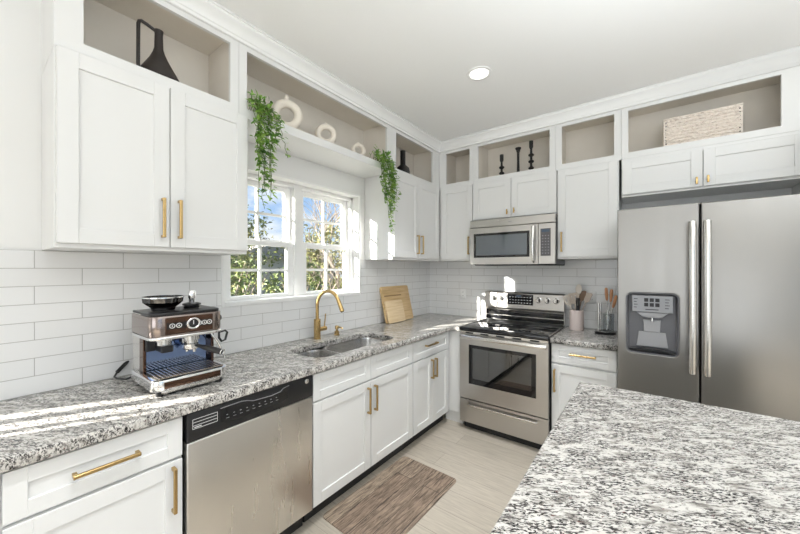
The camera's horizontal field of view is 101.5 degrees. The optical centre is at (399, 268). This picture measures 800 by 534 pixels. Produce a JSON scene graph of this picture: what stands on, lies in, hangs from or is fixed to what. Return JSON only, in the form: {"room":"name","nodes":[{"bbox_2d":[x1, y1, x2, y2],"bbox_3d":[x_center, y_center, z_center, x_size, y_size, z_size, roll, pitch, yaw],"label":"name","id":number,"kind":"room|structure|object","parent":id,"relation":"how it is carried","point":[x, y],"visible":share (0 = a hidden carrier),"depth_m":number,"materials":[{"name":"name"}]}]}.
{"room":"kitchen","nodes":[
{"label":"kitchen","id":0,"kind":"room"},
{"bbox_2d":[0,0,428,401],"bbox_3d":[-2.114,0.060,0.848,0.160,2.795,8.000,0,0,37],"label":"wall","id":1,"kind":"structure","parent":0,"point":[20,20],"depth_m":1.40,"materials":[{"name":"white paint"}]},
{"bbox_2d":[42,45,247,255],"bbox_3d":[-1.192,-0.462,1.616,0.380,0.766,0.747,0,0,37],"label":"upper cabinet","id":2,"kind":"object","parent":1,"relation":"attached to","point":[132,163],"visible":1,"depth_m":1.42,"materials":[{"name":"white wood"}]},
{"bbox_2d":[41,0,238,112],"bbox_3d":[-1.228,-1.090,1.614,0.330,0.487,0.702,0,0,37],"label":"display cabinet","id":3,"kind":"object","parent":2,"relation":"on","point":[204,60],"visible":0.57,"depth_m":1.65,"materials":[{"name":"white wood"}]},
{"bbox_2d":[136,19,178,81],"bbox_3d":[-1.157,-1.023,1.568,0.176,0.261,0.176,0,0,37],"label":"jug vase","id":4,"kind":"object","parent":3,"relation":"in","point":[157,62],"visible":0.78,"depth_m":1.52,"materials":[{"name":"black ceramic"}]},
{"bbox_2d":[0,249,429,400],"bbox_3d":[-0.758,0.233,2.503,0.009,0.621,3.706,0,0,37],"label":"wall tile","id":5,"kind":"structure","parent":1,"relation":"attached to","point":[66,316],"depth_m":1.60,"materials":[{"name":"white tile"}]},
{"bbox_2d":[221,166,360,306],"bbox_3d":[-0.799,-0.216,2.569,0.168,0.918,1.236,0,0,37],"label":"window","id":6,"kind":"structure","parent":1,"relation":"in","point":[295,269],"depth_m":2.55,"materials":[{"name":"white wood"}]},
{"bbox_2d":[239,42,391,178],"bbox_3d":[-0.609,-1.087,2.433,0.328,0.494,1.347,0,0,37],"label":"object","id":7,"kind":"object","parent":1,"relation":"attached to","point":[318,106],"visible":0.47,"depth_m":2.42,"materials":[{"name":"white wood"}]},
{"bbox_2d":[246,89,290,210],"bbox_3d":[-0.772,-0.677,1.886,0.192,0.702,0.255,0,0,37],"label":"trailing plant","id":8,"kind":"object","parent":7,"relation":"hanging from","point":[263,110],"visible":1,"depth_m":1.85,"materials":[{"name":"green plant"}]},
{"bbox_2d":[270,95,302,128],"bbox_3d":[-0.729,-0.999,2.105,0.196,0.220,0.050,0,0,-20],"label":"ring vase","id":9,"kind":"object","parent":7,"relation":"in","point":[281,104],"visible":0.78,"depth_m":2.09,"materials":[{"name":"beige ceramic"}]},
{"bbox_2d":[315,123,336,142],"bbox_3d":[-0.534,-0.969,2.363,0.154,0.160,0.039,0,0,-20],"label":"ring vase","id":10,"kind":"object","parent":7,"relation":"in","point":[326,126],"visible":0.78,"depth_m":2.35,"materials":[{"name":"beige ceramic"}]},
{"bbox_2d":[351,142,365,154],"bbox_3d":[-0.334,-0.950,2.628,0.116,0.122,0.029,0,0,-20],"label":"ring vase","id":11,"kind":"object","parent":7,"relation":"in","point":[358,144],"visible":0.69,"depth_m":2.62,"materials":[{"name":"beige ceramic"}]},
{"bbox_2d":[370,146,400,234],"bbox_3d":[-0.121,-0.654,2.747,0.194,0.749,0.278,0,0,37],"label":"trailing plant","id":12,"kind":"object","parent":7,"relation":"hanging from","point":[390,175],"visible":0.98,"depth_m":2.73,"materials":[{"name":"green plant"}]},
{"bbox_2d":[365,174,438,260],"bbox_3d":[0.067,-0.462,3.283,0.380,0.766,0.813,0,0,37],"label":"upper cabinet","id":13,"kind":"object","parent":1,"relation":"attached to","point":[415,237],"visible":0.98,"depth_m":3.04,"materials":[{"name":"white wood"}]},
{"bbox_2d":[392,127,438,188],"bbox_3d":[0.045,-1.090,3.299,0.328,0.487,0.821,0,0,37],"label":"display cabinet","id":14,"kind":"object","parent":13,"relation":"on","point":[422,161],"visible":0.32,"depth_m":3.47,"materials":[{"name":"white wood"}]},
{"bbox_2d":[397,150,409,173],"bbox_3d":[0.028,-1.024,3.221,0.140,0.262,0.140,0,0,37],"label":"bottle vase","id":15,"kind":"object","parent":14,"relation":"in","point":[402,166],"visible":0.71,"depth_m":3.19,"materials":[{"name":"black ceramic"}]},
{"bbox_2d":[164,0,799,152],"bbox_3d":[0.444,-1.289,1.672,2.930,0.096,2.939,0,0,37],"label":"trim","id":16,"kind":"structure","parent":1,"relation":"attached to","point":[213,14],"depth_m":2.27,"materials":[{"name":"white wood"}]},
{"bbox_2d":[292,413,539,533],"bbox_3d":[-0.155,1.518,-0.632,5.150,0.120,8.300,0,0,37],"label":"floor","id":17,"kind":"structure","parent":0,"point":[487,469],"depth_m":2.30,"materials":[{"name":"tile"}]},
{"bbox_2d":[0,416,181,533],"bbox_3d":[-1.249,1.021,1.308,0.658,0.873,0.468,0,0,37],"label":"base cabinet","id":18,"kind":"object","parent":17,"relation":"on","point":[129,483],"visible":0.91,"depth_m":1.13,"materials":[{"name":"white wood"}]},
{"bbox_2d":[181,375,312,533],"bbox_3d":[-0.911,1.024,1.747,0.616,0.868,0.622,0,0,37],"label":"dishwasher","id":19,"kind":"object","parent":17,"relation":"on","point":[247,460],"visible":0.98,"depth_m":1.53,"materials":[{"name":"silver metal"}]},
{"bbox_2d":[303,343,412,521],"bbox_3d":[-0.429,1.021,2.394,0.658,0.873,0.978,0,0,37],"label":"base cabinet","id":20,"kind":"object","parent":17,"relation":"on","point":[362,409],"visible":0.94,"depth_m":2.12,"materials":[{"name":"white wood"}]},
{"bbox_2d":[0,313,483,473],"bbox_3d":[-0.474,0.564,2.260,0.738,0.040,3.750,0,0,37],"label":"countertop","id":21,"kind":"structure","parent":20,"relation":"on","point":[41,426],"depth_m":1.38,"materials":[{"name":"grey stone"}]},
{"bbox_2d":[113,290,227,396],"bbox_3d":[-1.104,0.326,1.614,0.544,0.435,0.389,0,0,37],"label":"coffee machine","id":22,"kind":"object","parent":21,"relation":"on","point":[174,349],"visible":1,"depth_m":1.50,"materials":[{"name":"silver metal"}]},
{"bbox_2d":[145,339,172,352],"bbox_3d":[-1.065,0.341,1.457,0.080,0.062,0.096,0,0,37],"label":"outlet","id":23,"kind":"object","parent":22,"relation":"attached to","point":[165,346],"depth_m":1.44,"materials":[{"name":"silver metal"}]},
{"bbox_2d":[133,305,218,316],"bbox_3d":[-1.065,0.202,1.572,0.252,0.012,0.290,0,0,37],"label":"tray","id":24,"kind":"object","parent":22,"relation":"on","point":[185,310],"depth_m":1.51,"materials":[{"name":"black metal"}]},
{"bbox_2d":[146,359,222,379],"bbox_3d":[-0.995,0.466,1.520,0.157,0.005,0.262,0,0,37],"label":"grille","id":25,"kind":"object","parent":22,"relation":"attached to","point":[187,368],"depth_m":1.51,"materials":[{"name":"silver metal"}]},
{"bbox_2d":[313,289,343,339],"bbox_3d":[-0.530,0.351,2.475,0.285,0.384,0.114,0,0,37],"label":"kitchen faucet","id":26,"kind":"object","parent":21,"relation":"on","point":[317,322],"visible":1,"depth_m":2.50,"materials":[{"name":"gold metal"}]},
{"bbox_2d":[334,325,342,335],"bbox_3d":[-0.499,0.505,2.654,0.089,0.077,0.048,0,0,37],"label":"soap dispenser","id":27,"kind":"object","parent":21,"relation":"on","point":[336,333],"visible":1,"depth_m":2.65,"materials":[{"name":"gold metal"}]},
{"bbox_2d":[296,338,385,357],"bbox_3d":[-0.391,0.684,2.372,0.383,0.201,0.820,0,0,37],"label":"sink","id":28,"kind":"object","parent":21,"relation":"in","point":[334,349],"visible":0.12,"depth_m":2.56,"materials":[{"name":"silver metal"}]},
{"bbox_2d":[384,299,405,323],"bbox_3d":[-0.048,0.432,3.291,0.068,0.218,0.275,0,0,37],"label":"cutting board","id":29,"kind":"object","parent":21,"relation":"on","point":[394,309],"visible":1,"depth_m":3.27,"materials":[{"name":"brown wood"}]},
{"bbox_2d":[379,285,412,323],"bbox_3d":[-0.030,0.363,3.383,0.103,0.358,0.455,0,0,37],"label":"cutting board","id":30,"kind":"object","parent":21,"relation":"on","point":[388,293],"visible":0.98,"depth_m":3.42,"materials":[{"name":"brown wood"}]},
{"bbox_2d":[323,456,455,533],"bbox_3d":[-0.033,1.454,2.080,0.466,0.007,0.794,0,0,39],"label":"floor mat","id":31,"kind":"object","parent":17,"relation":"on","point":[398,497],"visible":1,"depth_m":2.04,"materials":[{"name":"brown fabric"}]},
{"bbox_2d":[405,332,448,446],"bbox_3d":[0.054,1.021,3.034,0.658,0.873,0.616,0,0,37],"label":"base cabinet","id":32,"kind":"object","parent":17,"relation":"on","point":[430,362],"visible":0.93,"depth_m":2.81,"materials":[{"name":"white wood"}]},
{"bbox_2d":[446,330,463,423],"bbox_3d":[0.518,1.021,3.117,0.186,0.873,0.046,0,0,37],"label":"filler panel","id":33,"kind":"object","parent":17,"relation":"on","point":[453,414],"visible":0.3,"depth_m":3.09,"materials":[{"name":"white wood"}]},
{"bbox_2d":[460,290,564,448],"bbox_3d":[1.029,0.848,3.002,0.762,1.219,0.713,0,0,37],"label":"range","id":34,"kind":"object","parent":17,"relation":"on","point":[506,365],"visible":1,"depth_m":2.80,"materials":[{"name":"silver metal"}]},
{"bbox_2d":[460,318,564,340],"bbox_3d":[1.035,0.548,3.009,0.759,0.033,0.625,0,0,37],"label":"cooktop","id":35,"kind":"object","parent":34,"relation":"in","point":[505,328],"depth_m":2.90,"materials":[{"name":"black glass"}]},
{"bbox_2d":[552,343,616,427],"bbox_3d":[1.542,1.021,2.682,0.434,0.873,0.658,0,0,37],"label":"base cabinet","id":36,"kind":"object","parent":17,"relation":"on","point":[571,365],"visible":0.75,"depth_m":2.48,"materials":[{"name":"white wood"}]},
{"bbox_2d":[550,326,616,350],"bbox_3d":[1.545,0.564,2.681,0.443,0.040,0.646,0,0,37],"label":"countertop","id":37,"kind":"structure","parent":36,"relation":"on","point":[588,338],"depth_m":2.53,"materials":[{"name":"grey stone"}]},
{"bbox_2d":[569,309,583,330],"bbox_3d":[1.559,0.456,2.886,0.114,0.176,0.114,0,0,37],"label":"utensil crock","id":38,"kind":"object","parent":37,"relation":"on","point":[576,318],"visible":0.94,"depth_m":2.84,"materials":[{"name":"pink ceramic"}]},
{"bbox_2d":[562,294,572,309],"bbox_3d":[1.516,0.380,2.905,0.134,0.305,0.012,0,0,33],"label":"utensil","id":39,"kind":"object","parent":38,"relation":"in","point":[565,296],"visible":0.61,"depth_m":2.92,"materials":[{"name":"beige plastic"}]},
{"bbox_2d":[569,292,577,310],"bbox_3d":[1.525,0.370,2.861,0.090,0.322,0.017,0,0,11],"label":"utensil","id":40,"kind":"object","parent":38,"relation":"in","point":[576,293],"visible":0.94,"depth_m":2.86,"materials":[{"name":"beige plastic"}]},
{"bbox_2d":[576,298,579,310],"bbox_3d":[1.550,0.394,2.849,0.032,0.274,0.025,0,0,37],"label":"utensil","id":41,"kind":"object","parent":38,"relation":"in","point":[577,299],"visible":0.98,"depth_m":2.84,"materials":[{"name":"black"}]},
{"bbox_2d":[575,284,581,297],"bbox_3d":[1.578,0.336,2.889,0.052,0.390,0.028,0,0,37],"label":"utensil","id":42,"kind":"object","parent":38,"relation":"in","point":[578,289],"visible":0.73,"depth_m":2.89,"materials":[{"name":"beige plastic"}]},
{"bbox_2d":[579,291,585,306],"bbox_3d":[1.597,0.364,2.895,0.096,0.335,0.015,0,0,26],"label":"utensil","id":43,"kind":"object","parent":38,"relation":"in","point":[582,295],"visible":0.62,"depth_m":2.89,"materials":[{"name":"brown wood"}]},
{"bbox_2d":[581,293,592,310],"bbox_3d":[1.602,0.373,2.863,0.148,0.319,0.023,0,0,35],"label":"utensil","id":44,"kind":"object","parent":38,"relation":"in","point":[588,296],"visible":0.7,"depth_m":2.84,"materials":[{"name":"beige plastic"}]},
{"bbox_2d":[594,302,615,334],"bbox_3d":[1.708,0.414,2.723,0.154,0.258,0.154,0,0,37],"label":"stand","id":45,"kind":"object","parent":37,"relation":"on","point":[600,330],"visible":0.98,"depth_m":2.72,"materials":[{"name":"black plastic"}]},
{"bbox_2d":[605,288,610,329],"bbox_3d":[1.720,0.337,2.707,0.043,0.352,0.039,0,0,14],"label":"tool","id":46,"kind":"object","parent":45,"relation":"in","point":[606,289],"visible":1,"depth_m":2.71,"materials":[{"name":"brown wood"}]},
{"bbox_2d":[606,289,612,325],"bbox_3d":[1.742,0.344,2.718,0.039,0.340,0.051,0,0,-30],"label":"tool","id":47,"kind":"object","parent":45,"relation":"in","point":[611,290],"visible":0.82,"depth_m":2.71,"materials":[{"name":"brown wood"}]},
{"bbox_2d":[605,295,616,330],"bbox_3d":[1.738,0.368,2.689,0.025,0.295,0.089,0,0,-44],"label":"tool","id":48,"kind":"object","parent":45,"relation":"in","point":[615,296],"visible":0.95,"depth_m":2.68,"materials":[{"name":"brown wood"}]},
{"bbox_2d":[490,381,799,533],"bbox_3d":[0.878,1.000,0.629,1.160,0.914,1.498,0,0,37],"label":"kitchen island","id":49,"kind":"object","parent":17,"relation":"on","point":[614,460],"visible":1,"depth_m":0.87,"materials":[{"name":"stone"}]},
{"bbox_2d":[617,194,799,421],"bbox_3d":[2.008,0.532,2.166,0.906,1.851,0.828,0,0,37],"label":"refrigerator","id":50,"kind":"object","parent":17,"relation":"on","point":[708,293],"visible":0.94,"depth_m":1.88,"materials":[{"name":"grey metal"}]},
{"bbox_2d":[637,312,666,317],"bbox_3d":[1.602,0.297,2.079,0.160,0.033,0.034,0,0,37],"label":"water dispenser","id":51,"kind":"object","parent":50,"relation":"attached to","point":[639,314],"depth_m":2.06,"materials":[{"name":"grey plastic"}]},
{"bbox_2d":[792,183,799,193],"bbox_3d":[2.489,0.306,1.968,0.022,2.302,0.656,0,0,37],"label":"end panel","id":52,"kind":"object","parent":17,"relation":"on","point":[795,189],"visible":0.02,"depth_m":2.16,"materials":[{"name":"white"}]},
{"bbox_2d":[214,0,799,140],"bbox_3d":[-0.155,-1.397,-0.632,5.150,0.120,8.300,0,0,37],"label":"ceiling","id":53,"kind":"structure","parent":0,"point":[414,58],"depth_m":1.95,"materials":[{"name":"white paint"}]},
{"bbox_2d":[467,66,491,80],"bbox_3d":[0.543,-1.334,2.243,0.170,0.006,0.170,0,0,37],"label":"recessed light","id":54,"kind":"object","parent":53,"relation":"in","point":[478,73],"visible":1,"depth_m":2.24,"materials":[{"name":"white plastic"}]},
{"bbox_2d":[470,68,488,78],"bbox_3d":[0.543,-1.336,2.243,0.126,0.002,0.126,0,0,37],"label":"diffuser","id":55,"kind":"object","parent":54,"relation":"attached to","point":[475,73],"depth_m":2.24,"materials":[{"name":"white plastic"}]},
{"bbox_2d":[439,168,791,225],"bbox_3d":[2.300,0.060,2.620,5.150,2.795,0.150,0,0,37],"label":"wall","id":56,"kind":"structure","parent":0,"point":[786,191],"depth_m":2.49,"materials":[{"name":"white paint"}]},
{"bbox_2d":[440,184,473,260],"bbox_3d":[0.666,-0.462,3.519,0.387,0.766,0.380,0,0,37],"label":"upper cabinet","id":57,"kind":"object","parent":56,"relation":"attached to","point":[456,203],"visible":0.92,"depth_m":3.39,"materials":[{"name":"white wood"}]},
{"bbox_2d":[439,145,473,189],"bbox_3d":[0.682,-1.090,3.540,0.395,0.487,0.328,0,0,37],"label":"display cabinet","id":58,"kind":"object","parent":57,"relation":"on","point":[456,167],"visible":0.51,"depth_m":3.60,"materials":[{"name":"white wood"}]},
{"bbox_2d":[473,171,557,220],"bbox_3d":[1.133,-0.656,3.169,0.772,0.378,0.376,0,0,37],"label":"upper cabinet","id":59,"kind":"object","parent":56,"relation":"attached to","point":[534,194],"visible":0.94,"depth_m":3.01,"materials":[{"name":"white wood"}]},
{"bbox_2d":[474,125,555,183],"bbox_3d":[1.144,-1.090,3.192,0.757,0.487,0.328,0,0,37],"label":"display cabinet","id":60,"kind":"object","parent":59,"relation":"on","point":[487,163],"visible":0.51,"depth_m":3.27,"materials":[{"name":"white wood"}]},
{"bbox_2d":[499,154,503,174],"bbox_3d":[1.010,-1.010,3.250,0.060,0.235,0.060,0,0,37],"label":"candlestick","id":61,"kind":"object","parent":60,"relation":"in","point":[501,167],"visible":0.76,"depth_m":3.24,"materials":[{"name":"black metal"}]},
{"bbox_2d":[515,147,520,171],"bbox_3d":[1.140,-1.026,3.152,0.060,0.268,0.060,0,0,37],"label":"candlestick","id":62,"kind":"object","parent":60,"relation":"in","point":[517,149],"visible":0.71,"depth_m":3.14,"materials":[{"name":"black metal"}]},
{"bbox_2d":[528,140,533,169],"bbox_3d":[1.235,-1.045,3.080,0.060,0.305,0.060,0,0,37],"label":"candlestick","id":63,"kind":"object","parent":60,"relation":"in","point":[531,154],"visible":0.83,"depth_m":3.07,"materials":[{"name":"black metal"}]},
{"bbox_2d":[470,213,564,265],"bbox_3d":[1.105,-0.245,3.130,0.776,0.438,0.458,0,0,37],"label":"microwave oven","id":64,"kind":"object","parent":59,"relation":"attached to","point":[532,240],"visible":1,"depth_m":2.96,"materials":[{"name":"silver metal"}]},
{"bbox_2d":[429,226,616,330],"bbox_3d":[1.135,0.028,3.401,1.950,1.060,0.009,0,0,37],"label":"wall tile","id":65,"kind":"structure","parent":56,"relation":"attached to","point":[447,278],"depth_m":3.33,"materials":[{"name":"white tile"}]},
{"bbox_2d":[460,289,465,298],"bbox_3d":[0.715,0.291,3.707,0.070,0.114,0.008,0,0,37],"label":"wall outlet","id":66,"kind":"object","parent":65,"relation":"attached to","point":[462,291],"visible":1,"depth_m":3.70,"materials":[{"name":"white plastic"}]},
{"bbox_2d":[587,291,595,303],"bbox_3d":[1.726,0.263,2.943,0.070,0.114,0.008,0,0,37],"label":"wall outlet","id":67,"kind":"object","parent":65,"relation":"attached to","point":[593,298],"visible":0.71,"depth_m":2.94,"materials":[{"name":"white plastic"}]},
{"bbox_2d":[558,160,621,259],"bbox_3d":[1.619,-0.462,2.799,0.441,0.766,0.380,0,0,37],"label":"upper cabinet","id":68,"kind":"object","parent":56,"relation":"attached to","point":[589,196],"visible":0.94,"depth_m":2.67,"materials":[{"name":"white wood"}]},
{"bbox_2d":[556,109,621,170],"bbox_3d":[1.635,-1.090,2.821,0.469,0.487,0.328,0,0,37],"label":"display cabinet","id":69,"kind":"object","parent":68,"relation":"on","point":[596,139],"visible":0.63,"depth_m":2.88,"materials":[{"name":"white wood"}]},
{"bbox_2d":[622,130,799,203],"bbox_3d":[2.186,-0.698,2.373,0.943,0.295,0.376,0,0,37],"label":"upper cabinet","id":70,"kind":"object","parent":56,"relation":"attached to","point":[770,162],"visible":1,"depth_m":2.23,"materials":[{"name":"white wood"}]},
{"bbox_2d":[621,66,799,159],"bbox_3d":[2.210,-1.090,2.386,0.970,0.487,0.328,0,0,37],"label":"display cabinet","id":71,"kind":"object","parent":70,"relation":"on","point":[771,101],"visible":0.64,"depth_m":2.34,"materials":[{"name":"white wood"}]},
{"bbox_2d":[663,103,742,145],"bbox_3d":[2.180,-1.002,2.377,0.417,0.219,0.171,0,0,37],"label":"woven basket","id":72,"kind":"object","parent":71,"relation":"in","point":[726,120],"visible":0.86,"depth_m":2.31,"materials":[{"name":"wicker"}]},
{"label":"outside","id":73,"kind":"structure","parent":0,"visible":0},
{"bbox_3d":[-12.709,1.883,20.124,39.700,0.150,70.000,0,0,37],"label":"ground","id":74,"kind":"structure","parent":73,"visible":0},
{"bbox_2d":[231,220,272,295],"bbox_3d":[-8.174,-0.358,14.722,4.695,4.549,5.761,0,0,-40],"label":"leafy tree","id":75,"kind":"object","parent":74,"relation":"on","point":[253,228],"visible":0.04,"depth_m":14.68,"materials":[{"name":"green plant"}]},
{"bbox_2d":[231,254,278,295],"bbox_3d":[-3.026,0.688,5.370,2.350,2.341,1.995,0,0,-30],"label":"bush","id":76,"kind":"object","parent":74,"relation":"on","point":[242,264],"visible":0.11,"depth_m":5.46,"materials":[{"name":"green plant"}]},
{"bbox_2d":[231,205,279,290],"bbox_3d":[-5.275,-0.155,8.971,3.379,4.134,3.751,0,0,6],"label":"leafy tree","id":77,"kind":"object","parent":74,"relation":"on","point":[260,220],"visible":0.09,"depth_m":9.56,"materials":[{"name":"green plant"}]},
{"bbox_2d":[232,246,333,294],"bbox_3d":[-9.926,-0.018,23.975,6.100,3.650,9.100,0,0,37],"label":"bush","id":78,"kind":"object","parent":74,"relation":"on","point":[281,262],"visible":0.16,"depth_m":21.31,"materials":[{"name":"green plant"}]},
{"bbox_2d":[256,256,334,293],"bbox_3d":[-2.291,0.779,7.585,1.839,2.113,1.984,0,0,-11],"label":"bush","id":79,"kind":"object","parent":74,"relation":"on","point":[308,265],"visible":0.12,"depth_m":7.51,"materials":[{"name":"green plant"}]},
{"bbox_2d":[257,212,342,293],"bbox_3d":[-3.326,-0.302,14.744,5.000,4.438,4.670,0,0,19],"label":"leafy tree","id":80,"kind":"object","parent":74,"relation":"on","point":[313,256],"visible":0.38,"depth_m":14.22,"materials":[{"name":"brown plant"}]},
{"bbox_2d":[303,199,339,290],"bbox_3d":[-3.545,-1.813,18.162,3.848,7.365,5.000,0,0,-18],"label":"bare tree","id":81,"kind":"object","parent":74,"relation":"on","point":[319,206],"visible":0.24,"depth_m":18.01,"materials":[{"name":"brown plant"}]},
{"bbox_2d":[303,199,342,288],"bbox_3d":[-2.079,-0.461,11.115,3.109,4.646,3.217,0,0,16],"label":"bare tree","id":82,"kind":"object","parent":74,"relation":"on","point":[335,212],"visible":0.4,"depth_m":11.01,"materials":[{"name":"brown plant"}]},
{"bbox_2d":[311,250,342,288],"bbox_3d":[-1.039,0.652,5.491,0.865,2.421,1.684,0,0,-24],"label":"bare tree","id":83,"kind":"object","parent":74,"relation":"on","point":[331,264],"visible":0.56,"depth_m":5.36,"materials":[{"name":"brown plant"}]},
{"bbox_2d":[320,268,342,289],"bbox_3d":[-1.833,0.894,10.040,2.362,1.881,2.128,0,0,-21],"label":"bush","id":84,"kind":"object","parent":74,"relation":"on","point":[333,268],"visible":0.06,"depth_m":9.74,"materials":[{"name":"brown plant"}]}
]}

